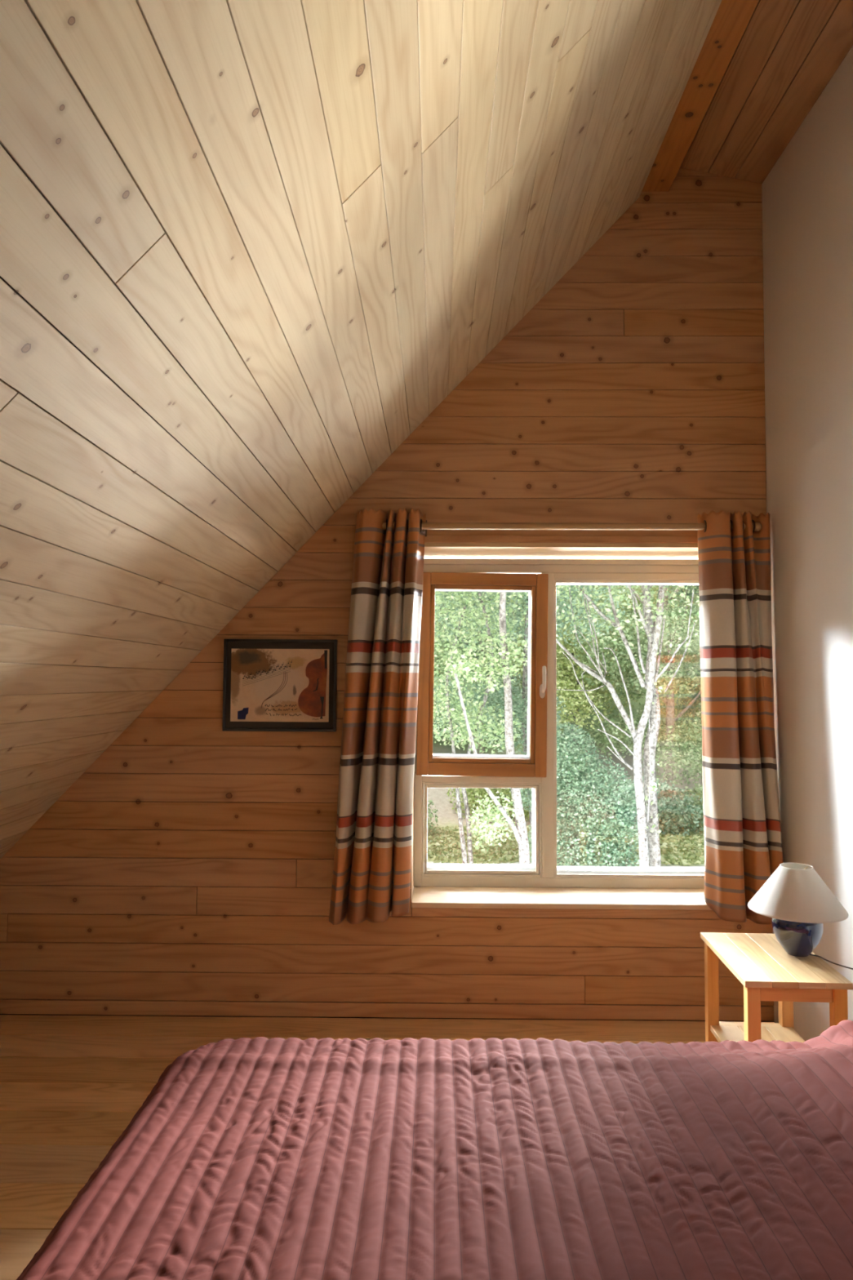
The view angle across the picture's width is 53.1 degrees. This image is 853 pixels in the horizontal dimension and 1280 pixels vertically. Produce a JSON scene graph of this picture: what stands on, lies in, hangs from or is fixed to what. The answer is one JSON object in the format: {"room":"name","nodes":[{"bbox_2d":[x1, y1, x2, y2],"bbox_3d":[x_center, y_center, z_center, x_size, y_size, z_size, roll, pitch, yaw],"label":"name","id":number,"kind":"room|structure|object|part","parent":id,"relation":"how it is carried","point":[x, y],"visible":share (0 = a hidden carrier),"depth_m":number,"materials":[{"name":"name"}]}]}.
{"room":"attic bedroom","nodes":[
{"label":"attic bedroom","id":0,"kind":"room"},
{"bbox_2d":[0,0,721,858],"bbox_3d":[-0.684,-0.358,1.397,4.596,4.330,5.360,0,-3,1],"label":"ceiling","id":1,"kind":"structure","parent":0,"point":[248,248],"depth_m":1.85,"materials":[{"name":"brown wood"}]},
{"bbox_2d":[0,1014,774,1279],"bbox_3d":[-0.479,1.549,1.158,3.966,0.200,4.950,0,-3,1],"label":"floor","id":2,"kind":"structure","parent":0,"point":[71,1086],"depth_m":3.09,"materials":[{"name":"brown wood"}]},
{"bbox_2d":[16,1019,852,1279],"bbox_3d":[0.368,1.163,1.347,2.031,0.687,1.657,0,-3,1],"label":"quilt","id":3,"kind":"object","parent":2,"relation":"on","point":[260,1157],"visible":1,"depth_m":1.55,"materials":[{"name":"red fabric"}]},
{"bbox_2d":[700,932,852,1042],"bbox_3d":[1.060,1.251,2.629,0.298,0.550,0.472,0,-3,3],"label":"side table","id":4,"kind":"object","parent":2,"relation":"on","point":[766,971],"visible":0.62,"depth_m":2.58,"materials":[{"name":"brown wood"}]},
{"bbox_3d":[0.950,1.270,2.840,0.037,0.532,0.037,0,-3,3],"label":"leg","id":5,"kind":"part","parent":4,"relation":"part of","materials":[{"name":"brown wood"}]},
{"bbox_3d":[0.930,1.250,2.429,0.037,0.532,0.037,0,-3,3],"label":"leg","id":6,"kind":"part","parent":4,"relation":"part of","materials":[{"name":"brown wood"}]},
{"bbox_2d":[710,1021,804,1042],"bbox_3d":[1.060,1.272,2.628,0.265,0.017,0.440,0,-3,3],"label":"shelf","id":7,"kind":"object","parent":4,"relation":"attached to","point":[784,1031],"depth_m":2.77,"materials":[{"name":"brown wood"}]},
{"bbox_3d":[1.191,1.270,2.827,0.037,0.532,0.037,0,-3,3],"label":"leg","id":8,"kind":"part","parent":4,"relation":"part of","materials":[{"name":"brown wood"}]},
{"bbox_2d":[747,862,852,969],"bbox_3d":[1.223,1.113,2.606,0.451,0.817,0.288,-2,-3,34],"label":"table lamp","id":9,"kind":"object","parent":4,"relation":"on","point":[798,902],"visible":1,"depth_m":2.60,"materials":[{"name":"fabric"}]},
{"bbox_3d":[1.157,0.775,2.668,0.288,0.137,0.288,0,-3,1],"label":"lamp shade","id":10,"kind":"part","parent":9,"relation":"part of","materials":[{"name":"white fabric"}]},
{"bbox_3d":[1.301,1.242,2.526,0.145,0.552,0.303,1,-3,-22],"label":"cord","id":11,"kind":"part","parent":9,"relation":"part of","materials":[{"name":"grey plastic"}]},
{"bbox_3d":[1.171,1.250,2.417,0.037,0.532,0.037,0,-3,3],"label":"leg","id":12,"kind":"part","parent":4,"relation":"part of","materials":[{"name":"brown wood"}]},
{"bbox_2d":[0,166,775,1022],"bbox_3d":[-0.531,-0.304,3.760,4.246,4.150,0.270,0,-3,1],"label":"wall","id":13,"kind":"structure","parent":0,"point":[188,870],"depth_m":3.59,"materials":[{"name":"brown wood"}]},
{"bbox_2d":[222,639,337,731],"bbox_3d":[-0.616,0.190,3.590,0.475,0.386,0.022,0,-3,1],"label":"framed picture","id":14,"kind":"object","parent":13,"relation":"attached to","point":[269,685],"visible":1,"depth_m":3.59,"materials":[{"name":"black"}]},
{"bbox_2d":[230,648,329,722],"bbox_3d":[-0.616,0.190,3.588,0.413,0.306,0.001,0,-3,1],"label":"painting","id":15,"kind":"object","parent":14,"relation":"attached to","point":[267,685],"depth_m":3.59,"materials":[{"name":"beige"}]},
{"bbox_2d":[411,535,711,910],"bbox_3d":[0.663,0.346,3.765,1.462,1.557,0.394,0,-3,1],"label":"window","id":16,"kind":"structure","parent":13,"relation":"in","point":[618,560],"depth_m":3.83,"materials":[{"name":"beige paint"}]},
{"bbox_3d":[0.248,0.852,3.860,0.538,0.418,0.066,0,-3,1],"label":"fixed light frame","id":17,"kind":"part","parent":16,"relation":"part of","materials":[{"name":"clear glass"}]},
{"bbox_3d":[0.252,0.154,3.859,0.582,0.914,0.050,1,-3,1],"label":"sash frame","id":18,"kind":"part","parent":16,"relation":"part of","materials":[{"name":"brown wood"}]},
{"bbox_3d":[0.519,0.188,3.803,0.025,0.145,0.052,1,-3,1],"label":"handle","id":19,"kind":"part","parent":16,"relation":"part of","materials":[{"name":"silver metal"}]},
{"bbox_3d":[0.665,-0.425,3.617,1.460,0.030,0.020,0,-3,1],"label":"head trim","id":20,"kind":"part","parent":16,"relation":"part of","materials":[{"name":"brown wood"}]},
{"bbox_3d":[0.654,1.110,3.679,1.430,0.022,0.294,0,-3,1],"label":"sill","id":21,"kind":"part","parent":16,"relation":"part of","materials":[{"name":"white wood"}]},
{"bbox_3d":[0.941,0.397,3.876,0.732,1.335,0.062,0,-3,1],"label":"fixed light frame","id":22,"kind":"part","parent":16,"relation":"part of","materials":[{"name":"clear glass"}]},
{"bbox_2d":[382,520,761,536],"bbox_3d":[0.557,-0.473,3.563,1.645,0.070,0.113,0,-3,1],"label":"curtain rod","id":23,"kind":"object","parent":13,"relation":"attached to","point":[426,526],"visible":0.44,"depth_m":3.51,"materials":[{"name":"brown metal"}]},
{"bbox_2d":[328,508,426,924],"bbox_3d":[-0.196,0.293,3.476,0.382,1.663,0.192,0,-3,1],"label":"curtain","id":24,"kind":"object","parent":23,"relation":"hanging from","point":[371,877],"visible":1,"depth_m":3.45,"materials":[{"name":"multicoloured fabric"}]},
{"bbox_2d":[697,510,783,924],"bbox_3d":[1.266,0.291,3.448,0.300,1.639,0.196,0,-3,6],"label":"curtain","id":25,"kind":"object","parent":23,"relation":"hanging from","point":[743,841],"visible":0.98,"depth_m":3.43,"materials":[{"name":"multicoloured fabric"}]},
{"bbox_2d":[680,0,852,183],"bbox_3d":[1.223,-2.236,1.389,0.676,0.320,5.130,0,-3,1],"label":"ceiling","id":26,"kind":"structure","parent":0,"point":[788,52],"depth_m":3.12,"materials":[{"name":"brown wood"}]},
{"bbox_2d":[641,0,759,191],"bbox_3d":[0.958,-2.191,1.420,0.126,0.291,4.950,0,-3,1],"label":"ridge beam","id":27,"kind":"structure","parent":26,"relation":"attached to","point":[731,21],"depth_m":3.04,"materials":[{"name":"brown wood"}]},
{"bbox_2d":[761,45,852,1041],"bbox_3d":[1.484,-0.487,1.312,0.140,3.900,5.110,0,-3,1],"label":"wall","id":28,"kind":"structure","parent":0,"point":[807,193],"depth_m":3.15,"materials":[{"name":"white paint"}]},
{"label":"outside","id":29,"kind":"structure","parent":0,"visible":0},
{"bbox_2d":[413,559,704,886],"bbox_3d":[8.904,-2.514,33.056,69.000,16.428,57.600,0,-3,1],"label":"ground","id":30,"kind":"structure","parent":29,"point":[447,816],"depth_m":27.51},
{"bbox_2d":[427,800,438,835],"bbox_3d":[-1.366,4.346,21.638,3.349,1.757,2.028,0,-3,1],"label":"shrub","id":31,"kind":"object","parent":30,"relation":"on","point":[430,815],"visible":0.06,"depth_m":21.62,"materials":[{"name":"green plant"}]},
{"bbox_2d":[433,558,496,715],"bbox_3d":[-0.649,-0.164,25.198,4.676,9.408,5.061,-1,-3,28],"label":"tree","id":32,"kind":"object","parent":30,"relation":"on","point":[442,647],"visible":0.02,"depth_m":25.06,"materials":[{"name":"green plant"}]},
{"bbox_2d":[434,558,524,754],"bbox_3d":[1.815,-1.176,28.185,5.174,10.109,4.770,0,-3,-5],"label":"tree","id":33,"kind":"object","parent":30,"relation":"on","point":[477,657],"visible":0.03,"depth_m":27.82,"materials":[{"name":"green plant"}]},
{"bbox_2d":[426,558,537,863],"bbox_3d":[0.695,1.098,12.958,2.795,7.299,2.035,0,-3,1],"label":"tree","id":34,"kind":"object","parent":30,"relation":"on","point":[480,708],"visible":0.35,"depth_m":12.89,"materials":[{"name":"green plant"}]},
{"bbox_2d":[446,787,565,820],"bbox_3d":[2.261,4.298,23.992,3.437,1.728,2.070,0,-3,1],"label":"shrub","id":35,"kind":"object","parent":30,"relation":"on","point":[472,793],"visible":0.18,"depth_m":23.69,"materials":[{"name":"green plant"}]},
{"bbox_3d":[2.311,4.556,24.008,1.129,1.213,1.125,0,-3,1],"label":"stem","id":36,"kind":"part","parent":35,"relation":"part of","materials":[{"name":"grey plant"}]},
{"bbox_2d":[506,558,519,680],"bbox_3d":[3.308,-5.427,33.467,5.976,14.292,4.198,0,-3,-3],"label":"tree","id":37,"kind":"object","parent":30,"relation":"on","point":[512,558],"visible":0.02,"depth_m":32.85,"materials":[{"name":"green plant"}]},
{"bbox_2d":[444,558,582,864],"bbox_3d":[1.375,1.257,11.450,2.285,6.874,1.620,0,-3,1],"label":"tree","id":38,"kind":"object","parent":30,"relation":"on","point":[520,831],"visible":0.42,"depth_m":11.38,"materials":[{"name":"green plant"}]},
{"bbox_2d":[423,558,631,843],"bbox_3d":[1.357,0.838,14.462,4.239,8.008,2.405,0,-3,3],"label":"tree","id":39,"kind":"object","parent":30,"relation":"on","point":[522,695],"visible":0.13,"depth_m":14.32,"materials":[{"name":"green plant"}]},
{"bbox_2d":[423,825,704,866],"bbox_3d":[4.344,5.016,21.038,24.282,0.381,4.967,0,-3,1],"label":"hedge","id":40,"kind":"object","parent":30,"relation":"on","point":[444,844],"depth_m":20.09,"materials":[{"name":"green plant"}]},
{"bbox_2d":[509,721,644,866],"bbox_3d":[2.459,3.035,13.197,2.364,3.521,1.877,0,-3,1],"label":"shrub","id":41,"kind":"object","parent":30,"relation":"on","point":[610,815],"visible":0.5,"depth_m":12.79,"materials":[{"name":"green plant"}]},
{"bbox_3d":[2.538,3.459,13.021,1.620,2.659,0.061,0,-3,1],"label":"stem","id":42,"kind":"part","parent":41,"relation":"part of","materials":[{"name":"plant"}]},
{"bbox_2d":[493,584,662,777],"bbox_3d":[4.661,-0.361,26.164,5.539,9.598,5.007,2,-3,-34],"label":"tree","id":43,"kind":"object","parent":30,"relation":"on","point":[566,680],"visible":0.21,"depth_m":24.86,"materials":[{"name":"green plant"}]},
{"bbox_2d":[471,558,700,866],"bbox_3d":[2.646,1.122,11.920,4.523,7.224,2.035,0,-3,1],"label":"tree","id":44,"kind":"object","parent":30,"relation":"on","point":[646,797],"visible":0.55,"depth_m":11.94,"materials":[{"name":"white plant"}]},
{"bbox_2d":[565,559,702,803],"bbox_3d":[7.002,0.062,24.511,5.816,9.795,4.938,-1,-3,26],"label":"tree","id":45,"kind":"object","parent":30,"relation":"on","point":[670,750],"visible":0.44,"depth_m":24.02,"materials":[{"name":"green plant"}]},
{"bbox_2d":[582,775,703,835],"bbox_3d":[5.638,4.381,22.237,3.384,1.718,2.064,0,-3,1],"label":"shrub","id":46,"kind":"object","parent":30,"relation":"on","point":[668,812],"visible":0.37,"depth_m":21.91,"materials":[{"name":"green plant"}]},
{"bbox_2d":[587,559,699,688],"bbox_3d":[8.390,-5.364,32.750,4.892,14.733,4.858,0,-3,1],"label":"tree","id":47,"kind":"object","parent":30,"relation":"on","point":[654,588],"visible":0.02,"depth_m":32.55,"materials":[{"name":"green plant"}]},
{"bbox_2d":[656,559,702,726],"bbox_3d":[9.622,-0.512,26.064,5.044,9.855,4.621,-1,-3,20],"label":"tree","id":48,"kind":"object","parent":30,"relation":"on","point":[698,700],"visible":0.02,"depth_m":25.76,"materials":[{"name":"green plant"}]},
{"bbox_2d":[672,781,703,830],"bbox_3d":[8.262,4.435,22.740,3.438,1.718,2.057,0,-3,1],"label":"shrub","id":49,"kind":"object","parent":30,"relation":"on","point":[700,790],"visible":0.03,"depth_m":22.66,"materials":[{"name":"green plant"}]}
]}

